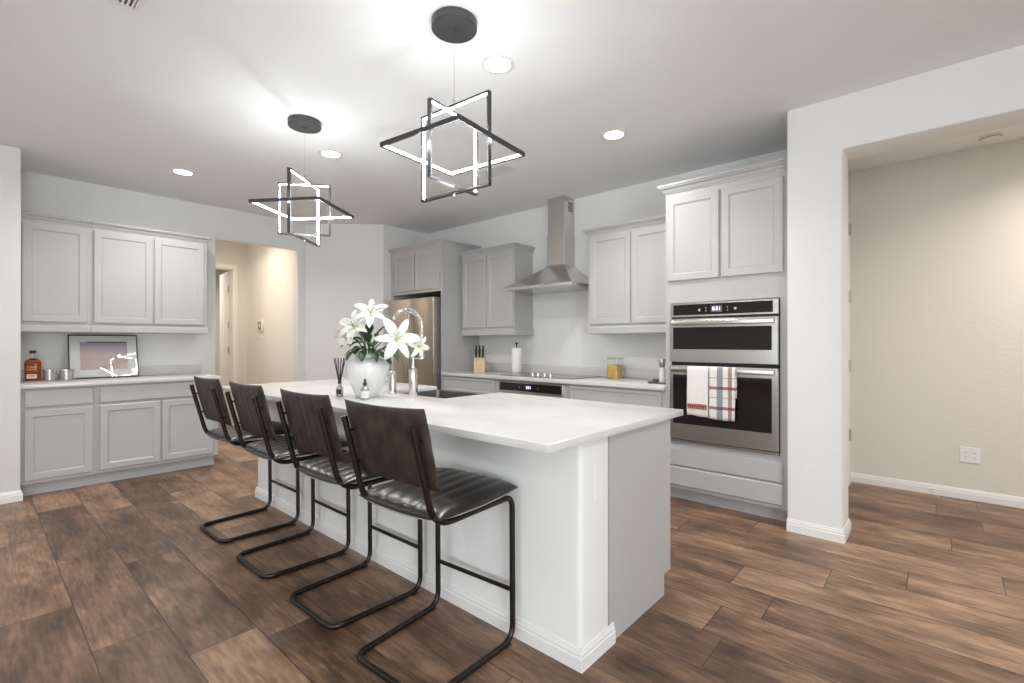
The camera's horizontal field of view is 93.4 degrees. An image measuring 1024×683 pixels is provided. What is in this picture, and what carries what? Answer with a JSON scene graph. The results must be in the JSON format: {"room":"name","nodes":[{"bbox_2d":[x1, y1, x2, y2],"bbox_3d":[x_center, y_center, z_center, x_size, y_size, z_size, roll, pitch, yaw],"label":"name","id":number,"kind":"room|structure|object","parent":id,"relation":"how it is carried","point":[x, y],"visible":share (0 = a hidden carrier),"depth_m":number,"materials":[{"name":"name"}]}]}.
{"room":"kitchen","nodes":[
{"label":"kitchen","id":0,"kind":"room"},
{"bbox_2d":[0,144,20,492],"bbox_3d":[-6.567,-0.142,2.947,2.610,2.853,4.874,0,0,42],"label":"wall","id":1,"kind":"structure","parent":0,"point":[10,156],"depth_m":3.86,"materials":[{"name":"white paint"}]},
{"bbox_2d":[0,489,22,503],"bbox_3d":[-5.576,1.242,2.139,0.083,0.084,4.787,0,0,42],"label":"baseboard","id":2,"kind":"structure","parent":1,"relation":"attached to","point":[15,496],"depth_m":3.85,"materials":[{"name":"white paint"}]},
{"bbox_2d":[21,170,305,381],"bbox_3d":[-4.416,-0.137,5.910,1.885,2.853,2.960,0,0,42],"label":"wall","id":3,"kind":"structure","parent":0,"point":[40,193],"depth_m":5.25,"materials":[{"name":"white paint"}]},
{"bbox_2d":[21,210,91,332],"bbox_3d":[-4.205,-0.605,4.427,0.394,1.040,0.476,0,0,42],"label":"upper cabinet","id":4,"kind":"object","parent":3,"relation":"attached to","point":[55,249],"visible":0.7,"depth_m":4.31,"materials":[{"name":"grey paint"}]},
{"bbox_2d":[21,364,200,379],"bbox_3d":[-4.018,0.308,4.919,0.020,0.100,1.475,0,0,42],"label":"backsplash","id":5,"kind":"structure","parent":3,"relation":"attached to","point":[196,368],"depth_m":5.20,"materials":[{"name":"white stone"}]},
{"bbox_2d":[90,220,212,333],"bbox_3d":[-3.716,-0.604,4.976,0.394,1.040,0.993,0,0,42],"label":"upper cabinet","id":6,"kind":"object","parent":3,"relation":"attached to","point":[144,280],"visible":0.87,"depth_m":4.81,"materials":[{"name":"grey paint"}]},
{"bbox_2d":[215,269,228,380],"bbox_3d":[-5.816,-0.134,7.583,2.430,2.853,5.600,0,0,42],"label":"wall","id":7,"kind":"structure","parent":0,"point":[218,272],"depth_m":9.37,"materials":[{"name":"white paint"}]},
{"bbox_2d":[215,239,246,421],"bbox_3d":[-4.470,-0.135,7.155,0.150,2.853,1.150,0,0,42],"label":"wall","id":8,"kind":"structure","parent":0,"point":[226,252],"depth_m":7.39,"materials":[{"name":"white paint"}]},
{"bbox_2d":[215,263,237,425],"bbox_3d":[-4.750,0.064,7.346,0.854,2.455,0.864,0,0,42],"label":"door frame","id":9,"kind":"structure","parent":8,"relation":"in","point":[229,279],"depth_m":7.39,"materials":[{"name":"white paint"}]},
{"bbox_2d":[247,224,427,384],"bbox_3d":[-2.670,-0.135,7.333,2.602,2.853,1.711,0,0,42],"label":"wall","id":10,"kind":"structure","parent":0,"point":[351,266],"depth_m":6.44,"materials":[{"name":"white paint"}]},
{"bbox_2d":[258,320,263,330],"bbox_3d":[-3.688,-0.231,7.078,0.190,0.165,0.024,0,0,42],"label":"thermostat","id":11,"kind":"object","parent":10,"relation":"attached to","point":[260,322],"visible":1,"depth_m":7.04,"materials":[{"name":"white plastic"}]},
{"bbox_2d":[0,0,1023,233],"bbox_3d":[-2.409,-1.609,2.748,13.950,0.080,10.300,0,0,42],"label":"ceiling","id":12,"kind":"structure","parent":0,"point":[99,92],"depth_m":2.94,"materials":[{"name":"white paint"}]},
{"bbox_2d":[107,0,145,12],"bbox_3d":[-1.750,-1.565,2.097,0.304,0.008,0.264,0,0,42],"label":"ceiling vent","id":13,"kind":"object","parent":12,"relation":"in","point":[136,6],"visible":1,"depth_m":2.23,"materials":[{"name":"grey metal"}]},
{"bbox_2d":[170,168,194,175],"bbox_3d":[-3.039,-1.563,4.454,0.190,0.006,0.190,0,0,42],"label":"recessed light","id":14,"kind":"object","parent":12,"relation":"in","point":[179,171],"visible":1,"depth_m":4.45,"materials":[{"name":"white paint"}]},
{"bbox_2d":[249,114,353,246],"bbox_3d":[-1.476,-1.136,3.435,0.502,0.862,0.502,0,0,8],"label":"pendant light","id":15,"kind":"object","parent":12,"relation":"hanging from","point":[301,123],"visible":1,"depth_m":3.40,"materials":[{"name":"grey metal"}]},
{"bbox_2d":[319,149,342,158],"bbox_3d":[-1.512,-1.563,4.025,0.190,0.006,0.190,0,0,42],"label":"recessed light","id":16,"kind":"object","parent":12,"relation":"in","point":[328,153],"visible":1,"depth_m":4.01,"materials":[{"name":"white paint"}]},
{"bbox_2d":[380,6,524,202],"bbox_3d":[-0.283,-1.137,2.366,0.500,0.862,0.500,0,0,35],"label":"pendant light","id":17,"kind":"object","parent":12,"relation":"hanging from","point":[450,24],"visible":1,"depth_m":2.32,"materials":[{"name":"grey metal"}]},
{"bbox_2d":[481,55,513,74],"bbox_3d":[-0.081,-1.566,2.731,0.190,0.006,0.190,0,0,42],"label":"recessed light","id":18,"kind":"object","parent":12,"relation":"in","point":[493,64],"visible":1,"depth_m":2.72,"materials":[{"name":"white paint"}]},
{"bbox_2d":[478,163,517,177],"bbox_3d":[-0.138,-1.562,4.421,0.344,0.008,0.194,0,0,42],"label":"ceiling vent","id":19,"kind":"object","parent":12,"relation":"in","point":[501,169],"visible":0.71,"depth_m":4.40,"materials":[{"name":"grey"}]},
{"bbox_2d":[601,129,626,139],"bbox_3d":[0.771,-1.564,3.651,0.190,0.006,0.190,0,0,42],"label":"recessed light","id":20,"kind":"object","parent":12,"relation":"in","point":[613,134],"visible":1,"depth_m":3.64,"materials":[{"name":"white paint"}]},
{"bbox_2d":[978,133,1003,142],"bbox_3d":[3.656,-1.548,3.683,0.140,0.036,0.140,0,0,42],"label":"smoke detector","id":21,"kind":"object","parent":12,"relation":"attached to","point":[992,137],"visible":1,"depth_m":3.65,"materials":[{"name":"white plastic"}]},
{"bbox_2d":[0,422,1023,682],"bbox_3d":[-2.409,1.315,2.743,13.950,0.060,10.300,0,0,42],"label":"floor","id":22,"kind":"structure","parent":0,"point":[119,581],"depth_m":2.35,"materials":[{"name":"brown wood"}]},
{"bbox_2d":[20,385,95,495],"bbox_3d":[-4.107,0.840,4.338,0.654,0.895,0.476,0,0,42],"label":"base cabinet","id":23,"kind":"object","parent":22,"relation":"on","point":[58,424],"visible":0.79,"depth_m":4.12,"materials":[{"name":"grey paint"}]},
{"bbox_2d":[95,380,217,483],"bbox_3d":[-3.625,0.840,4.880,0.654,0.895,0.974,0,0,42],"label":"base cabinet","id":24,"kind":"object","parent":22,"relation":"on","point":[143,429],"visible":0.8,"depth_m":4.59,"materials":[{"name":"grey paint"}]},
{"bbox_2d":[21,364,220,388],"bbox_3d":[-3.774,0.324,4.703,0.672,0.133,1.475,0,0,42],"label":"countertop","id":25,"kind":"structure","parent":24,"relation":"on","point":[163,373],"depth_m":4.68,"materials":[{"name":"white stone"}]},
{"bbox_2d":[21,378,75,382],"bbox_3d":[-4.156,0.350,4.332,0.190,0.012,0.350,0,0,42],"label":"tray","id":26,"kind":"object","parent":25,"relation":"on","point":[73,379],"visible":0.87,"depth_m":4.27,"materials":[{"name":"silver metal"}]},
{"bbox_2d":[24,350,41,380],"bbox_3d":[-4.225,0.215,4.253,0.110,0.273,0.070,0,0,-33],"label":"bottle","id":27,"kind":"object","parent":26,"relation":"on","point":[32,366],"visible":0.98,"depth_m":4.23,"materials":[{"name":"brown glass"}]},
{"bbox_2d":[43,370,56,380],"bbox_3d":[-4.160,0.304,4.343,0.095,0.096,0.094,0,0,42],"label":"glass","id":28,"kind":"object","parent":26,"relation":"on","point":[47,374],"visible":0.91,"depth_m":4.31,"materials":[{"name":"silver metal"}]},
{"bbox_2d":[60,369,73,379],"bbox_3d":[-4.080,0.304,4.418,0.095,0.096,0.094,0,0,42],"label":"glass","id":29,"kind":"object","parent":26,"relation":"on","point":[65,374],"visible":0.91,"depth_m":4.39,"materials":[{"name":"silver metal"}]},
{"bbox_2d":[67,335,138,378],"bbox_3d":[-4.030,0.146,4.768,0.114,0.423,0.530,0,0,42],"label":"framed artwork","id":30,"kind":"object","parent":25,"relation":"on","point":[90,356],"visible":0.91,"depth_m":4.76,"materials":[{"name":"grey"}]},
{"bbox_2d":[80,342,127,369],"bbox_3d":[-4.029,0.139,4.767,0.002,0.276,0.360,-17,-11,40],"label":"painting","id":31,"kind":"object","parent":30,"relation":"attached to","point":[93,355],"depth_m":4.76},
{"bbox_2d":[189,376,299,542],"bbox_3d":[-1.851,0.760,3.365,0.498,1.051,0.580,0,0,41],"label":"bar stool","id":32,"kind":"object","parent":22,"relation":"on","point":[210,393],"visible":0.69,"depth_m":3.23,"materials":[{"name":"brown leather"}]},
{"bbox_2d":[225,381,350,578],"bbox_3d":[-1.335,0.759,2.899,0.498,1.051,0.580,0,0,42],"label":"bar stool","id":33,"kind":"object","parent":22,"relation":"on","point":[250,401],"visible":0.75,"depth_m":2.75,"materials":[{"name":"brown leather"}]},
{"bbox_2d":[275,388,422,629],"bbox_3d":[-0.810,0.758,2.440,0.498,1.051,0.580,0,0,41],"label":"bar stool","id":34,"kind":"object","parent":22,"relation":"on","point":[311,420],"visible":0.66,"depth_m":2.28,"materials":[{"name":"brown leather"}]},
{"bbox_2d":[389,296,440,389],"bbox_3d":[-1.070,0.376,6.308,0.925,1.828,0.795,0,0,42],"label":"refrigerator","id":35,"kind":"object","parent":22,"relation":"on","point":[428,308],"visible":0.37,"depth_m":5.88,"materials":[{"name":"grey metal"}]},
{"bbox_2d":[341,399,517,682],"bbox_3d":[-0.333,0.758,2.001,0.498,1.051,0.580,0,0,38],"label":"bar stool","id":36,"kind":"object","parent":22,"relation":"on","point":[394,443],"visible":1,"depth_m":1.88,"materials":[{"name":"black leather"}]},
{"bbox_2d":[388,238,481,389],"bbox_3d":[-1.028,0.029,6.376,1.109,2.522,0.669,0,0,42],"label":"tall cabinet","id":37,"kind":"object","parent":22,"relation":"on","point":[432,268],"visible":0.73,"depth_m":6.01,"materials":[{"name":"grey paint"}]},
{"bbox_2d":[255,399,669,673],"bbox_3d":[-0.650,0.836,3.248,3.216,0.898,0.848,0,0,42],"label":"kitchen island","id":38,"kind":"object","parent":22,"relation":"on","point":[592,519],"visible":0.56,"depth_m":2.15,"materials":[{"name":"white paint"}]},
{"bbox_2d":[222,378,682,453],"bbox_3d":[-0.723,0.371,3.176,3.297,0.032,1.163,0,0,42],"label":"island countertop","id":39,"kind":"structure","parent":38,"relation":"on","point":[543,424],"depth_m":2.40,"materials":[{"name":"white stone"}]},
{"bbox_2d":[333,358,345,395],"bbox_3d":[-1.122,0.231,3.139,0.076,0.246,0.076,0,0,42],"label":"reed diffuser","id":40,"kind":"object","parent":39,"relation":"on","point":[339,389],"visible":1,"depth_m":3.12,"materials":[{"name":"black wood"}]},
{"bbox_2d":[336,384,342,395],"bbox_3d":[-1.122,0.312,3.139,0.046,0.085,0.045,0,0,42],"label":"bottle","id":41,"kind":"object","parent":40,"relation":"on","point":[339,389],"depth_m":3.12,"materials":[{"name":"clear glass"}]},
{"bbox_2d":[360,379,369,399],"bbox_3d":[-0.896,0.291,2.938,0.054,0.126,0.054,0,0,42],"label":"spray bottle","id":42,"kind":"object","parent":39,"relation":"on","point":[364,393],"visible":1,"depth_m":2.92,"materials":[{"name":"glass"}]},
{"bbox_2d":[346,353,388,397],"bbox_3d":[-0.924,0.216,3.091,0.268,0.276,0.268,0,0,42],"label":"flower vase","id":43,"kind":"object","parent":39,"relation":"on","point":[375,373],"visible":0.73,"depth_m":3.00,"materials":[{"name":"white ceramic"}]},
{"bbox_2d":[334,327,363,350],"bbox_3d":[-1.044,0.094,3.044,0.204,0.460,0.149,0,0,14],"label":"lily","id":44,"kind":"object","parent":43,"relation":"in","point":[342,340],"visible":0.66,"depth_m":3.04,"materials":[{"name":"white plant"}]},
{"bbox_2d":[338,309,369,346],"bbox_3d":[-0.993,0.059,3.019,0.215,0.529,0.143,0,0,-1],"label":"lily","id":45,"kind":"object","parent":43,"relation":"in","point":[354,324],"visible":0.92,"depth_m":3.02,"materials":[{"name":"white plant"}]},
{"bbox_2d":[344,331,365,360],"bbox_3d":[-0.974,0.099,3.024,0.084,0.411,0.165,0,0,42],"label":"stem","id":46,"kind":"object","parent":43,"relation":"in","point":[348,354],"visible":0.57,"depth_m":2.99,"materials":[{"name":"green plant"}]},
{"bbox_2d":[353,334,378,361],"bbox_3d":[-0.911,0.129,2.981,0.161,0.351,0.148,0,0,42],"label":"stem","id":47,"kind":"object","parent":43,"relation":"in","point":[361,354],"visible":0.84,"depth_m":2.97,"materials":[{"name":"green plant"}]},
{"bbox_2d":[349,324,383,355],"bbox_3d":[-0.894,0.093,3.003,0.184,0.421,0.181,0,0,42],"label":"stem","id":48,"kind":"object","parent":43,"relation":"in","point":[372,351],"visible":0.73,"depth_m":3.00,"materials":[{"name":"green plant"}]},
{"bbox_2d":[353,299,387,327],"bbox_3d":[-0.893,0.024,3.038,0.211,0.599,0.141,0,0,-5],"label":"lily","id":49,"kind":"object","parent":43,"relation":"in","point":[373,311],"visible":0.95,"depth_m":3.04,"materials":[{"name":"white plant"}]},
{"bbox_2d":[373,326,398,364],"bbox_3d":[-0.821,0.097,3.035,0.227,0.415,0.138,0,0,15],"label":"stem","id":50,"kind":"object","parent":43,"relation":"in","point":[381,328],"visible":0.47,"depth_m":3.05,"materials":[{"name":"green plant"}]},
{"bbox_2d":[373,318,420,363],"bbox_3d":[-0.756,0.089,2.983,0.344,0.471,0.172,0,0,7],"label":"lily","id":51,"kind":"object","parent":43,"relation":"in","point":[397,338],"visible":0.95,"depth_m":2.97,"materials":[{"name":"white plant"}]},
{"bbox_2d":[381,334,429,357],"bbox_3d":[-0.718,0.137,3.045,0.380,0.375,0.114,0,0,-3],"label":"lily","id":52,"kind":"object","parent":43,"relation":"in","point":[419,346],"visible":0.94,"depth_m":3.05,"materials":[{"name":"white plant"}]},
{"bbox_2d":[386,308,424,393],"bbox_3d":[-0.757,0.059,3.383,0.108,0.592,0.312,0,0,42],"label":"kitchen faucet","id":53,"kind":"object","parent":39,"relation":"on","point":[391,377],"visible":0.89,"depth_m":3.29,"materials":[{"name":"silver metal"}]},
{"bbox_2d":[409,357,420,396],"bbox_3d":[-0.628,0.228,3.095,0.073,0.252,0.055,0,0,42],"label":"soap dispenser","id":54,"kind":"object","parent":39,"relation":"on","point":[413,372],"visible":1,"depth_m":3.08,"materials":[{"name":"silver metal"}]},
{"bbox_2d":[409,368,417,396],"bbox_3d":[-0.635,0.262,3.100,0.056,0.184,0.055,0,0,42],"label":"bottle","id":55,"kind":"object","parent":54,"relation":"attached to","point":[413,372],"depth_m":3.08,"materials":[{"name":"silver metal"}]},
{"bbox_2d":[401,390,479,398],"bbox_3d":[-0.503,0.507,3.429,0.676,0.247,0.517,0,0,42],"label":"sink","id":56,"kind":"object","parent":39,"relation":"in","point":[444,394],"visible":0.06,"depth_m":3.74,"materials":[{"name":"silver metal"}]},
{"bbox_2d":[595,461,605,501],"bbox_3d":[0.363,0.573,1.984,0.006,0.150,0.082,0,0,42],"label":"outlet plate","id":57,"kind":"object","parent":38,"relation":"attached to","point":[600,466],"depth_m":1.98,"materials":[{"name":"white plastic"}]},
{"bbox_2d":[599,467,602,494],"bbox_3d":[0.365,0.573,1.981,0.002,0.110,0.036,0,0,42],"label":"socket","id":58,"kind":"object","parent":38,"relation":"attached to","point":[600,468],"depth_m":1.98,"materials":[{"name":"white paint"}]},
{"bbox_2d":[443,375,496,393],"bbox_3d":[-0.300,0.848,5.750,0.893,0.882,0.634,0,0,42],"label":"base cabinet","id":59,"kind":"object","parent":22,"relation":"on","point":[450,383],"visible":0.24,"depth_m":5.49,"materials":[{"name":"grey paint"}]},
{"bbox_2d":[441,363,665,390],"bbox_3d":[0.409,0.336,5.112,2.800,0.135,0.654,0,0,42],"label":"countertop","id":60,"kind":"structure","parent":59,"relation":"on","point":[635,378],"depth_m":5.01,"materials":[{"name":"white stone"}]},
{"bbox_2d":[474,354,486,371],"bbox_3d":[-0.389,0.262,5.912,0.132,0.215,0.185,0,0,4],"label":"knife block","id":61,"kind":"object","parent":60,"relation":"on","point":[480,364],"visible":0.88,"depth_m":5.82,"materials":[{"name":"brown wood"}]},
{"bbox_2d":[500,372,601,379],"bbox_3d":[0.401,0.344,5.144,0.968,0.048,0.538,0,0,42],"label":"glass cooktop","id":62,"kind":"object","parent":60,"relation":"in","point":[528,374],"visible":1,"depth_m":4.98,"materials":[{"name":"grey glass"}]},
{"bbox_2d":[607,357,622,378],"bbox_3d":[1.023,0.264,4.791,0.126,0.207,0.126,0,0,42],"label":"storage jar","id":63,"kind":"object","parent":60,"relation":"on","point":[614,364],"visible":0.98,"depth_m":4.75,"materials":[{"name":"clear glass"}]},
{"bbox_2d":[647,380,665,383],"bbox_3d":[1.336,0.358,4.232,0.230,0.016,0.220,0,0,42],"label":"serving tray","id":64,"kind":"object","parent":60,"relation":"on","point":[651,382],"visible":0.27,"depth_m":4.18,"materials":[{"name":"grey metal"}]},
{"bbox_2d":[659,359,665,381],"bbox_3d":[1.315,0.257,4.224,0.062,0.208,0.062,0,0,42],"label":"salt grinder","id":65,"kind":"object","parent":64,"relation":"on","point":[661,361],"visible":0.92,"depth_m":4.20,"materials":[{"name":"white plastic"}]},
{"bbox_3d":[0.054,0.189,5.627,0.150,0.360,0.150,0,0,42],"label":"paper towel holder","id":66,"kind":"object","parent":60,"relation":"on","visible":0},
{"bbox_2d":[512,348,521,371],"bbox_3d":[0.054,0.214,5.627,0.116,0.280,0.116,0,0,42],"label":"paper towel roll","id":67,"kind":"object","parent":66,"relation":"on","point":[516,352],"visible":0.98,"depth_m":5.58,"materials":[{"name":"white paper"}]},
{"bbox_2d":[497,379,567,398],"bbox_3d":[0.390,0.847,5.150,0.933,0.882,0.615,0,0,42],"label":"base cabinet","id":68,"kind":"object","parent":22,"relation":"on","point":[565,385],"visible":0.11,"depth_m":4.78,"materials":[{"name":"grey paint"}]},
{"bbox_2d":[499,380,563,397],"bbox_3d":[0.345,0.771,5.099,0.845,0.705,0.640,0,0,42],"label":"oven","id":69,"kind":"object","parent":68,"relation":"in","point":[516,387],"visible":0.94,"depth_m":4.88,"materials":[{"name":"silver metal"}]},
{"bbox_2d":[568,384,665,407],"bbox_3d":[1.096,0.846,4.508,0.973,0.882,0.634,0,0,42],"label":"base cabinet","id":70,"kind":"object","parent":22,"relation":"on","point":[643,397],"visible":0.2,"depth_m":4.24,"materials":[{"name":"grey paint"}]},
{"bbox_2d":[657,157,786,521],"bbox_3d":[1.768,0.007,3.889,0.954,2.559,0.663,0,0,42],"label":"tall cabinet","id":71,"kind":"object","parent":22,"relation":"on","point":[726,231],"visible":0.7,"depth_m":3.61,"materials":[{"name":"grey paint"}]},
{"bbox_2d":[670,298,779,455],"bbox_3d":[1.757,0.248,3.849,0.788,1.110,0.632,0,0,42],"label":"double wall oven","id":72,"kind":"object","parent":71,"relation":"in","point":[743,335],"visible":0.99,"depth_m":3.57,"materials":[{"name":"silver metal"}]},
{"bbox_2d":[687,366,708,417],"bbox_3d":[1.433,0.385,3.717,0.166,0.384,0.046,0,0,42],"label":"kitchen towel","id":73,"kind":"object","parent":72,"relation":"hanging from","point":[697,377],"visible":1,"depth_m":3.70,"materials":[{"name":"white fabric"}]},
{"bbox_2d":[709,367,736,420],"bbox_3d":[1.569,0.391,3.597,0.193,0.396,0.044,0,0,42],"label":"kitchen towel","id":74,"kind":"object","parent":72,"relation":"hanging from","point":[722,380],"visible":1,"depth_m":3.58,"materials":[{"name":"fabric"}]},
{"bbox_2d":[428,149,786,369],"bbox_3d":[0.620,-0.138,5.459,5.070,2.853,0.140,0,0,42],"label":"wall","id":75,"kind":"structure","parent":0,"point":[560,320],"depth_m":5.29,"materials":[{"name":"white paint"}]},
{"bbox_2d":[459,242,535,335],"bbox_3d":[-0.190,-0.590,5.832,0.924,1.035,0.369,0,0,42],"label":"upper cabinet","id":76,"kind":"object","parent":75,"relation":"attached to","point":[487,310],"visible":0.95,"depth_m":5.65,"materials":[{"name":"grey paint"}]},
{"bbox_2d":[503,196,588,294],"bbox_3d":[0.423,-1.056,5.171,0.900,1.013,0.550,0,0,42],"label":"range hood","id":77,"kind":"object","parent":75,"relation":"attached to","point":[560,274],"visible":0.97,"depth_m":5.19,"materials":[{"name":"silver metal"}]},
{"bbox_2d":[487,363,665,379],"bbox_3d":[0.620,0.318,5.349,2.800,0.100,0.020,0,0,42],"label":"backsplash","id":78,"kind":"structure","parent":75,"relation":"attached to","point":[638,373],"depth_m":5.26,"materials":[{"name":"white stone"}]},
{"bbox_2d":[582,215,665,333],"bbox_3d":[1.185,-0.592,4.609,0.972,1.035,0.369,0,0,42],"label":"upper cabinet","id":79,"kind":"object","parent":75,"relation":"attached to","point":[627,260],"visible":0.7,"depth_m":4.49,"materials":[{"name":"grey paint"}]},
{"bbox_2d":[787,45,1023,529],"bbox_3d":[3.997,-0.142,2.601,4.085,2.853,1.800,0,0,42],"label":"wall","id":80,"kind":"structure","parent":0,"point":[985,93],"depth_m":3.13,"materials":[{"name":"white paint"}]},
{"bbox_2d":[787,518,850,543],"bbox_3d":[2.157,1.244,3.357,0.328,0.084,0.513,0,0,42],"label":"baseboard","id":81,"kind":"structure","parent":80,"relation":"attached to","point":[796,526],"depth_m":3.16,"materials":[{"name":"white paint"}]},
{"bbox_2d":[848,203,851,485],"bbox_3d":[2.696,0.026,3.955,0.039,2.520,1.055,0,0,42],"label":"door","id":82,"kind":"structure","parent":80,"relation":"in","point":[849,224],"depth_m":4.29,"materials":[{"name":"white paint"}]},
{"bbox_2d":[850,138,1023,496],"bbox_3d":[4.573,-0.141,3.260,4.100,2.853,0.150,0,0,42],"label":"wall","id":83,"kind":"structure","parent":0,"point":[937,241],"depth_m":4.04,"materials":[{"name":"white paint"}]},
{"bbox_2d":[850,472,1023,508],"bbox_3d":[4.513,1.243,3.138,3.830,0.084,0.110,0,0,42],"label":"baseboard","id":84,"kind":"structure","parent":83,"relation":"attached to","point":[967,494],"depth_m":4.03,"materials":[{"name":"white paint"}]},
{"bbox_2d":[960,446,980,463],"bbox_3d":[3.717,0.921,3.914,0.124,0.124,0.008,0,0,42],"label":"wall outlet","id":85,"kind":"object","parent":83,"relation":"attached to","point":[967,454],"visible":1,"depth_m":3.91,"materials":[{"name":"white plastic"}]},
{"bbox_2d":[963,450,976,459],"bbox_3d":[3.716,0.921,3.912,0.084,0.070,0.002,0,0,42],"label":"socket","id":86,"kind":"object","parent":85,"relation":"attached to","point":[967,454],"depth_m":3.91,"materials":[{"name":"white paint"}]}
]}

